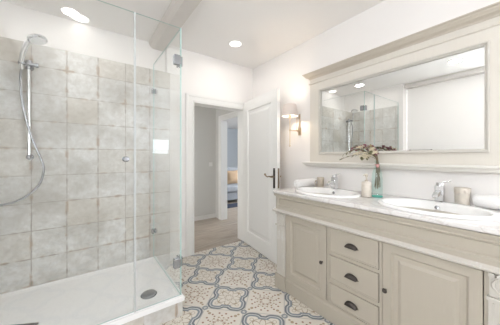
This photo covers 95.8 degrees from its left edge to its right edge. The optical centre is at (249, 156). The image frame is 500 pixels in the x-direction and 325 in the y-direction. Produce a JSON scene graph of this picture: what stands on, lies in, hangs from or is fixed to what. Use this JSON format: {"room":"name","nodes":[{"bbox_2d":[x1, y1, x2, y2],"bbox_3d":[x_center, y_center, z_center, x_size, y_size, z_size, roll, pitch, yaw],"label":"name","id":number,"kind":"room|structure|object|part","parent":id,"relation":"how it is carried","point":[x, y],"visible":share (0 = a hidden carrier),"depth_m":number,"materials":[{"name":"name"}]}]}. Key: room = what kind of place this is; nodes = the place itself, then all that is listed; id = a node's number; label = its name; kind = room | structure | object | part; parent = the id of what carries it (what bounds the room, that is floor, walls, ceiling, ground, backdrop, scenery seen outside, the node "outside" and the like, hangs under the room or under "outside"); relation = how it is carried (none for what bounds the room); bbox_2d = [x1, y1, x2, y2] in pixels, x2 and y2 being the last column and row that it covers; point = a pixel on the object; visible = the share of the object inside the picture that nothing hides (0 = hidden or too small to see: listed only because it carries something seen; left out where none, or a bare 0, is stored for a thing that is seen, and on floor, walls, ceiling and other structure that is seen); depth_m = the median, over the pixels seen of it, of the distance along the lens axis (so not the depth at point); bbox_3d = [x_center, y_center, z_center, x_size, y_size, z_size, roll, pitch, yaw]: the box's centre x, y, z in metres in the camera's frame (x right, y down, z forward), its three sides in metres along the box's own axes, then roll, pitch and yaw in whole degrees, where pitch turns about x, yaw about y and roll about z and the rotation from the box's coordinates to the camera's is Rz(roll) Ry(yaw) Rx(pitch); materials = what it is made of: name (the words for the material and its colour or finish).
{"room":"bathroom","nodes":[
{"label":"bathroom","id":0,"kind":"room"},
{"bbox_2d":[0,0,164,71],"bbox_3d":[-1.817,-0.050,2.276,1.827,2.600,0.140,0,0,-36],"label":"wall","id":1,"kind":"structure","parent":0,"point":[17,22],"depth_m":2.25,"materials":[{"name":"paint"}]},
{"bbox_2d":[0,36,169,293],"bbox_3d":[-1.558,0.142,2.254,1.437,2.215,0.199,0,0,-36],"label":"tiled wall","id":2,"kind":"structure","parent":0,"point":[79,220],"depth_m":2.10,"materials":[{"name":"tile"}]},
{"bbox_2d":[0,34,47,205],"bbox_3d":[-1.834,-0.292,1.759,0.404,1.333,0.271,0,0,-36],"label":"shower rail","id":3,"kind":"object","parent":2,"relation":"attached to","point":[37,39],"visible":1,"depth_m":1.83,"materials":[{"name":"silver metal"}]},
{"bbox_3d":[-1.826,-0.378,1.866,0.024,0.785,0.024,0,0,-36],"label":"rail","id":4,"kind":"part","parent":3,"relation":"part of","materials":[{"name":"silver metal"}]},
{"bbox_3d":[-1.673,-0.914,1.783,0.097,0.034,0.098,0,0,-36],"label":"spray plate","id":5,"kind":"part","parent":3,"relation":"part of","materials":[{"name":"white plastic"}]},
{"bbox_2d":[2,0,384,68],"bbox_3d":[0.339,-1.400,0.535,3.240,0.100,5.500,0,0,-36],"label":"ceiling","id":6,"kind":"structure","parent":0,"point":[266,29],"depth_m":2.23,"materials":[{"name":"white paint"}]},
{"bbox_2d":[69,12,90,22],"bbox_3d":[-1.649,-1.347,2.195,0.172,0.004,0.172,0,0,-36],"label":"recessed light","id":7,"kind":"object","parent":6,"relation":"in","point":[78,17],"visible":1,"depth_m":2.18,"materials":[{"name":"white paint"}]},
{"bbox_2d":[71,14,88,22],"bbox_3d":[-1.649,-1.347,2.195,0.134,0.004,0.134,0,0,-36],"label":"diffuser","id":8,"kind":"object","parent":7,"relation":"attached to","point":[81,18],"depth_m":2.20,"materials":[{"name":"white plastic"}]},
{"bbox_2d":[149,0,201,50],"bbox_3d":[0.432,-1.316,0.590,0.175,0.068,5.240,0,0,-36],"label":"beam","id":9,"kind":"structure","parent":6,"relation":"attached to","point":[177,13],"depth_m":2.15,"materials":[{"name":"paint"}]},
{"bbox_2d":[228,40,242,46],"bbox_3d":[-0.173,-1.347,2.693,0.172,0.004,0.172,0,0,-36],"label":"recessed light","id":10,"kind":"object","parent":6,"relation":"in","point":[234,43],"visible":1,"depth_m":2.68,"materials":[{"name":"white plastic"}]},
{"bbox_2d":[230,41,240,46],"bbox_3d":[-0.173,-1.347,2.693,0.134,0.004,0.134,0,0,-36],"label":"diffuser","id":11,"kind":"object","parent":10,"relation":"attached to","point":[232,43],"depth_m":2.68,"materials":[{"name":"white plastic"}]},
{"bbox_2d":[194,106,215,216],"bbox_3d":[-2.397,0.000,3.525,4.310,2.500,0.120,0,0,-36],"label":"wall","id":12,"kind":"structure","parent":0,"point":[204,117],"depth_m":4.54,"materials":[{"name":"grey paint"}]},
{"bbox_2d":[194,213,215,220],"bbox_3d":[-2.402,1.208,3.438,4.199,0.085,0.014,0,0,-36],"label":"baseboard","id":13,"kind":"structure","parent":12,"relation":"attached to","point":[208,216],"depth_m":4.52,"materials":[{"name":"white paint"}]},
{"bbox_2d":[165,45,252,252],"bbox_3d":[-0.519,-0.050,3.148,1.290,2.600,0.150,0,0,-36],"label":"wall","id":14,"kind":"structure","parent":0,"point":[204,75],"depth_m":2.84,"materials":[{"name":"paint"}]},
{"bbox_2d":[170,249,185,260],"bbox_3d":[-0.899,1.205,2.768,0.229,0.090,0.014,0,0,-36],"label":"baseboard","id":15,"kind":"structure","parent":14,"relation":"attached to","point":[183,252],"depth_m":2.77,"materials":[{"name":"white paint"}]},
{"bbox_2d":[186,93,242,256],"bbox_3d":[-0.451,0.223,3.185,0.985,2.055,0.172,0,0,-36],"label":"trim","id":16,"kind":"structure","parent":14,"relation":"attached to","point":[192,100],"depth_m":2.88,"materials":[{"name":"white paint"}]},
{"bbox_2d":[243,88,280,264],"bbox_3d":[0.142,0.222,2.983,0.167,2.033,0.856,0,0,-25],"label":"door","id":17,"kind":"structure","parent":16,"relation":"attached to","point":[261,114],"depth_m":2.89,"materials":[{"name":"white paint"}]},
{"bbox_3d":[0.125,0.202,2.967,0.048,1.733,0.607,0,0,-29],"label":"raised panel","id":18,"kind":"part","parent":17,"relation":"part of","materials":[{"name":"white paint"}]},
{"bbox_3d":[0.280,0.247,2.638,0.009,0.235,0.036,0,0,-29],"label":"lock plate","id":19,"kind":"part","parent":17,"relation":"part of","materials":[{"name":"brown metal"}]},
{"bbox_2d":[216,109,233,217],"bbox_3d":[-0.293,0.000,4.208,0.110,2.500,1.270,0,0,-36],"label":"wall","id":20,"kind":"structure","parent":0,"point":[219,112],"depth_m":4.62,"materials":[{"name":"grey paint"}]},
{"bbox_2d":[218,111,237,219],"bbox_3d":[-0.316,0.215,4.235,0.145,2.070,0.880,0,0,-36],"label":"trim","id":21,"kind":"structure","parent":20,"relation":"attached to","point":[222,120],"depth_m":4.50,"materials":[{"name":"white paint"}]},
{"bbox_2d":[227,128,237,167],"bbox_3d":[-1.757,0.000,9.318,4.400,2.500,0.100,0,0,-36],"label":"wall","id":22,"kind":"structure","parent":0,"point":[232,134],"depth_m":9.98,"materials":[{"name":"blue paint"}]},
{"bbox_2d":[227,119,237,128],"bbox_3d":[-1.736,-1.300,5.912,8.200,0.100,5.615,0,0,-36],"label":"ceiling","id":23,"kind":"structure","parent":0,"point":[233,124],"depth_m":8.69,"materials":[{"name":"white paint"}]},
{"bbox_2d":[160,199,333,324],"bbox_3d":[-0.107,1.275,3.693,8.200,0.050,11.120,0,0,-36],"label":"floor","id":24,"kind":"structure","parent":0,"point":[232,283],"depth_m":2.20,"materials":[{"name":"tile"}]},
{"bbox_2d":[0,256,184,324],"bbox_3d":[-1.296,1.172,1.766,1.278,0.154,0.896,0,0,-36],"label":"shower tray","id":25,"kind":"object","parent":24,"relation":"on","point":[96,297],"visible":0.97,"depth_m":1.75,"materials":[{"name":"white ceramic"}]},
{"bbox_2d":[15,322,38,324],"bbox_3d":[-1.506,1.101,1.393,0.240,0.012,0.180,0,0,-9],"label":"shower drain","id":26,"kind":"object","parent":25,"relation":"on","point":[36,323],"visible":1,"depth_m":1.48,"materials":[{"name":"grey metal"}]},
{"bbox_2d":[98,0,181,324],"bbox_3d":[-1.290,0.038,1.759,1.275,2.112,0.912,0,0,-36],"label":"shower enclosure","id":27,"kind":"object","parent":25,"relation":"on","point":[177,59],"visible":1,"depth_m":1.74,"materials":[{"name":"clear glass"}]},
{"bbox_3d":[-1.188,0.035,1.319,0.919,2.107,0.008,0,0,-36],"label":"door panel","id":28,"kind":"part","parent":27,"relation":"part of","materials":[{"name":"clear glass"}]},
{"bbox_3d":[-0.858,0.015,1.561,0.038,0.038,0.081,0,0,-36],"label":"knob","id":29,"kind":"part","parent":27,"relation":"part of","materials":[{"name":"silver metal"}]},
{"bbox_3d":[-0.680,0.035,1.692,0.317,2.107,0.008,0,0,-36],"label":"fixed panel","id":30,"kind":"part","parent":27,"relation":"part of","materials":[{"name":"clear glass"}]},
{"bbox_3d":[-0.805,0.035,2.138,0.008,2.107,0.875,0,0,-36],"label":"panel","id":31,"kind":"part","parent":27,"relation":"part of","materials":[{"name":"clear glass"}]},
{"bbox_2d":[141,289,156,298],"bbox_3d":[-0.813,1.099,1.816,0.120,0.016,0.120,0,0,-36],"label":"shower drain","id":32,"kind":"object","parent":25,"relation":"on","point":[150,293],"visible":1,"depth_m":1.80,"materials":[{"name":"silver metal"}]},
{"bbox_2d":[227,167,237,200],"bbox_3d":[-0.355,0.785,6.650,2.100,0.930,0.820,0,0,-36],"label":"sofa","id":33,"kind":"object","parent":24,"relation":"on","point":[232,189],"visible":0.09,"depth_m":6.15,"materials":[{"name":"grey fabric"}]},
{"bbox_2d":[227,170,237,183],"bbox_3d":[-0.506,0.580,6.551,0.400,0.377,0.212,0,0,-31],"label":"cushion","id":34,"kind":"object","parent":33,"relation":"on","point":[232,176],"visible":0.89,"depth_m":6.47,"materials":[{"name":"beige fabric"}]},
{"bbox_2d":[227,183,237,192],"bbox_3d":[-0.599,0.863,6.322,0.920,0.165,0.580,0,0,-36],"label":"seat cushion","id":35,"kind":"object","parent":33,"relation":"on","point":[231,188],"depth_m":6.11,"materials":[{"name":"grey fabric"}]},
{"bbox_3d":[-0.453,0.632,6.951,1.900,0.625,0.220,0,0,-36],"label":"backrest","id":36,"kind":"part","parent":33,"relation":"part of","materials":[{"name":"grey fabric"}]},
{"bbox_2d":[227,203,237,207],"bbox_3d":[-0.066,1.244,6.087,1.700,0.012,0.390,0,0,-36],"label":"rug","id":37,"kind":"object","parent":24,"relation":"on","point":[232,205],"visible":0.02,"depth_m":5.77,"materials":[{"name":"blue fabric"}]},
{"bbox_2d":[272,193,499,324],"bbox_3d":[0.929,0.800,1.735,0.619,0.898,1.571,0,0,-36],"label":"vanity cabinet","id":38,"kind":"object","parent":24,"relation":"on","point":[349,266],"visible":0.98,"depth_m":1.41,"materials":[{"name":"beige paint"}]},
{"bbox_3d":[0.471,0.818,1.920,0.026,0.570,0.423,0,0,-36],"label":"door","id":39,"kind":"part","parent":38,"relation":"part of","materials":[{"name":"beige paint"}]},
{"bbox_3d":[0.698,1.026,1.569,0.026,0.032,0.100,0,0,-36],"label":"cup pull","id":40,"kind":"part","parent":38,"relation":"part of","materials":[{"name":"brown metal"}]},
{"bbox_3d":[0.698,0.832,1.569,0.026,0.032,0.100,0,0,-36],"label":"cup pull","id":41,"kind":"part","parent":38,"relation":"part of","materials":[{"name":"brown metal"}]},
{"bbox_3d":[0.698,0.621,1.569,0.026,0.032,0.100,0,0,-36],"label":"cup pull","id":42,"kind":"part","parent":38,"relation":"part of","materials":[{"name":"brown metal"}]},
{"bbox_3d":[0.718,1.028,1.585,0.026,0.147,0.356,0,0,-36],"label":"drawer","id":43,"kind":"part","parent":38,"relation":"part of","materials":[{"name":"beige paint"}]},
{"bbox_3d":[0.718,0.834,1.585,0.026,0.180,0.356,0,0,-36],"label":"drawer","id":44,"kind":"part","parent":38,"relation":"part of","materials":[{"name":"beige paint"}]},
{"bbox_3d":[0.718,0.623,1.585,0.026,0.180,0.356,0,0,-36],"label":"drawer","id":45,"kind":"part","parent":38,"relation":"part of","materials":[{"name":"beige paint"}]},
{"bbox_3d":[0.928,0.510,1.735,0.618,0.036,1.571,0,0,-36],"label":"moulding","id":46,"kind":"part","parent":38,"relation":"part of","materials":[{"name":"paint"}]},
{"bbox_2d":[273,186,499,235],"bbox_3d":[0.934,0.335,1.739,0.614,0.030,1.569,0,0,-36],"label":"countertop","id":47,"kind":"structure","parent":38,"relation":"on","point":[492,227],"depth_m":1.38,"materials":[{"name":"white stone"}]},
{"bbox_2d":[294,178,316,187],"bbox_3d":[0.590,0.276,2.390,0.299,0.089,0.094,0,0,-36],"label":"rolled towel","id":48,"kind":"object","parent":47,"relation":"on","point":[302,182],"visible":0.88,"depth_m":2.33,"materials":[{"name":"white fabric"}]},
{"bbox_2d":[314,177,323,186],"bbox_3d":[0.726,0.265,2.348,0.094,0.108,0.074,0,0,-36],"label":"tumbler","id":49,"kind":"object","parent":47,"relation":"on","point":[320,180],"visible":0.88,"depth_m":2.33,"materials":[{"name":"beige ceramic"}]},
{"bbox_2d":[295,187,360,197],"bbox_3d":[0.677,0.378,2.026,0.452,0.153,0.603,0,0,-36],"label":"sink","id":50,"kind":"object","parent":47,"relation":"in","point":[336,193],"visible":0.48,"depth_m":2.06,"materials":[{"name":"white ceramic"}]},
{"bbox_2d":[326,173,340,188],"bbox_3d":[0.783,0.226,2.114,0.134,0.148,0.085,0,0,-36],"label":"tap","id":51,"kind":"object","parent":47,"relation":"on","point":[334,179],"visible":1,"depth_m":2.13,"materials":[{"name":"silver metal"}]},
{"bbox_3d":[0.754,0.241,2.117,0.092,0.044,0.032,0,0,-36],"label":"spout","id":52,"kind":"part","parent":51,"relation":"part of","materials":[{"name":"silver metal"}]},
{"bbox_2d":[361,174,371,196],"bbox_3d":[0.937,0.227,1.819,0.074,0.184,0.074,0,0,-36],"label":"soap dispenser","id":53,"kind":"object","parent":47,"relation":"on","point":[366,188],"visible":1,"depth_m":1.79,"materials":[{"name":"beige ceramic"}]},
{"bbox_2d":[371,164,382,197],"bbox_3d":[1.019,0.173,1.813,0.082,0.292,0.082,0,0,-36],"label":"glass bottle","id":54,"kind":"object","parent":47,"relation":"on","point":[376,165],"visible":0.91,"depth_m":1.79,"materials":[{"name":"teal glass"}]},
{"bbox_2d":[340,144,379,188],"bbox_3d":[0.902,0.075,1.905,0.124,0.366,0.348,0,0,-36],"label":"dried flower spray","id":55,"kind":"object","parent":54,"relation":"in","point":[372,150],"visible":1,"depth_m":1.82,"materials":[{"name":"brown plant"}]},
{"bbox_2d":[377,198,499,219],"bbox_3d":[1.128,0.378,1.412,0.452,0.153,0.603,0,0,-36],"label":"sink","id":56,"kind":"object","parent":47,"relation":"in","point":[468,212],"visible":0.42,"depth_m":1.40,"materials":[{"name":"white ceramic"}]},
{"bbox_2d":[432,180,451,202],"bbox_3d":[1.252,0.226,1.476,0.134,0.148,0.085,0,0,-36],"label":"tap","id":57,"kind":"object","parent":47,"relation":"on","point":[438,194],"visible":1,"depth_m":1.49,"materials":[{"name":"silver metal"}]},
{"bbox_3d":[1.223,0.241,1.479,0.092,0.044,0.032,0,0,-36],"label":"spout","id":58,"kind":"part","parent":57,"relation":"part of","materials":[{"name":"silver metal"}]},
{"bbox_3d":[1.287,0.171,1.500,0.042,0.038,0.083,0,0,-36],"label":"lever","id":59,"kind":"part","parent":57,"relation":"part of","materials":[{"name":"silver metal"}]},
{"bbox_2d":[454,187,470,204],"bbox_3d":[1.396,0.260,1.487,0.084,0.118,0.084,0,0,-36],"label":"tumbler","id":60,"kind":"object","parent":47,"relation":"on","point":[461,194],"visible":0.89,"depth_m":1.46,"materials":[{"name":"beige ceramic"}]},
{"bbox_2d":[472,194,499,209],"bbox_3d":[1.505,0.278,1.356,0.089,0.085,0.235,0,0,-31],"label":"rolled towel","id":61,"kind":"object","parent":47,"relation":"on","point":[482,201],"visible":1,"depth_m":1.38,"materials":[{"name":"white fabric"}]},
{"bbox_3d":[0.933,0.364,1.738,0.605,0.024,1.558,0,0,-36],"label":"moulding","id":62,"kind":"part","parent":38,"relation":"part of","materials":[{"name":"beige paint"}]},
{"bbox_3d":[0.704,0.425,1.570,0.024,0.136,1.515,0,0,-36],"label":"frieze panel","id":63,"kind":"part","parent":38,"relation":"part of","materials":[{"name":"beige paint"}]},
{"bbox_3d":[0.969,0.818,1.242,0.026,0.570,0.440,0,0,-36],"label":"door","id":64,"kind":"part","parent":38,"relation":"part of","materials":[{"name":"beige paint"}]},
{"bbox_2d":[253,0,499,204],"bbox_3d":[1.579,-0.050,1.482,0.120,2.600,5.320,0,0,-36],"label":"wall","id":65,"kind":"structure","parent":0,"point":[388,21],"depth_m":2.14,"materials":[{"name":"paint"}]},
{"bbox_2d":[282,103,300,146],"bbox_3d":[0.492,-0.361,2.635,0.265,0.485,0.188,0,0,-36],"label":"wall sconce","id":66,"kind":"object","parent":65,"relation":"attached to","point":[290,109],"visible":1,"depth_m":2.57,"materials":[{"name":"white fabric"}]},
{"bbox_3d":[0.461,-0.302,2.612,0.028,0.366,0.028,0,0,-36],"label":"stem","id":67,"kind":"part","parent":66,"relation":"part of","materials":[{"name":"gold metal"}]},
{"bbox_3d":[0.461,-0.538,2.612,0.188,0.132,0.188,0,0,-36],"label":"lamp shade","id":68,"kind":"part","parent":66,"relation":"part of","materials":[{"name":"white fabric"}]},
{"bbox_2d":[302,1,499,173],"bbox_3d":[1.136,-0.410,1.892,0.105,1.024,1.709,0,0,-36],"label":"surround","id":69,"kind":"object","parent":65,"relation":"attached to","point":[428,99],"visible":1,"depth_m":1.71,"materials":[{"name":"beige paint"}]},
{"bbox_2d":[302,162,499,173],"bbox_3d":[1.136,0.077,1.892,0.105,0.049,1.709,0,0,-36],"label":"shelf","id":70,"kind":"object","parent":69,"relation":"attached to","point":[472,167],"depth_m":1.64,"materials":[{"name":"paint"}]},
{"bbox_3d":[1.136,-0.892,1.892,0.105,0.060,1.709,0,0,-36],"label":"cornice","id":71,"kind":"part","parent":69,"relation":"part of","materials":[{"name":"paint"}]},
{"bbox_2d":[318,40,489,153],"bbox_3d":[1.118,-0.377,1.920,0.022,0.698,1.272,0,0,-36],"label":"mirror","id":72,"kind":"object","parent":69,"relation":"attached to","point":[438,103],"depth_m":1.73,"materials":[{"name":"white mirror"}]},
{"bbox_3d":[1.156,-0.814,1.907,0.056,0.017,1.611,0,0,-36],"label":"bead moulding","id":73,"kind":"part","parent":69,"relation":"part of","materials":[{"name":"beige paint"}]}
]}

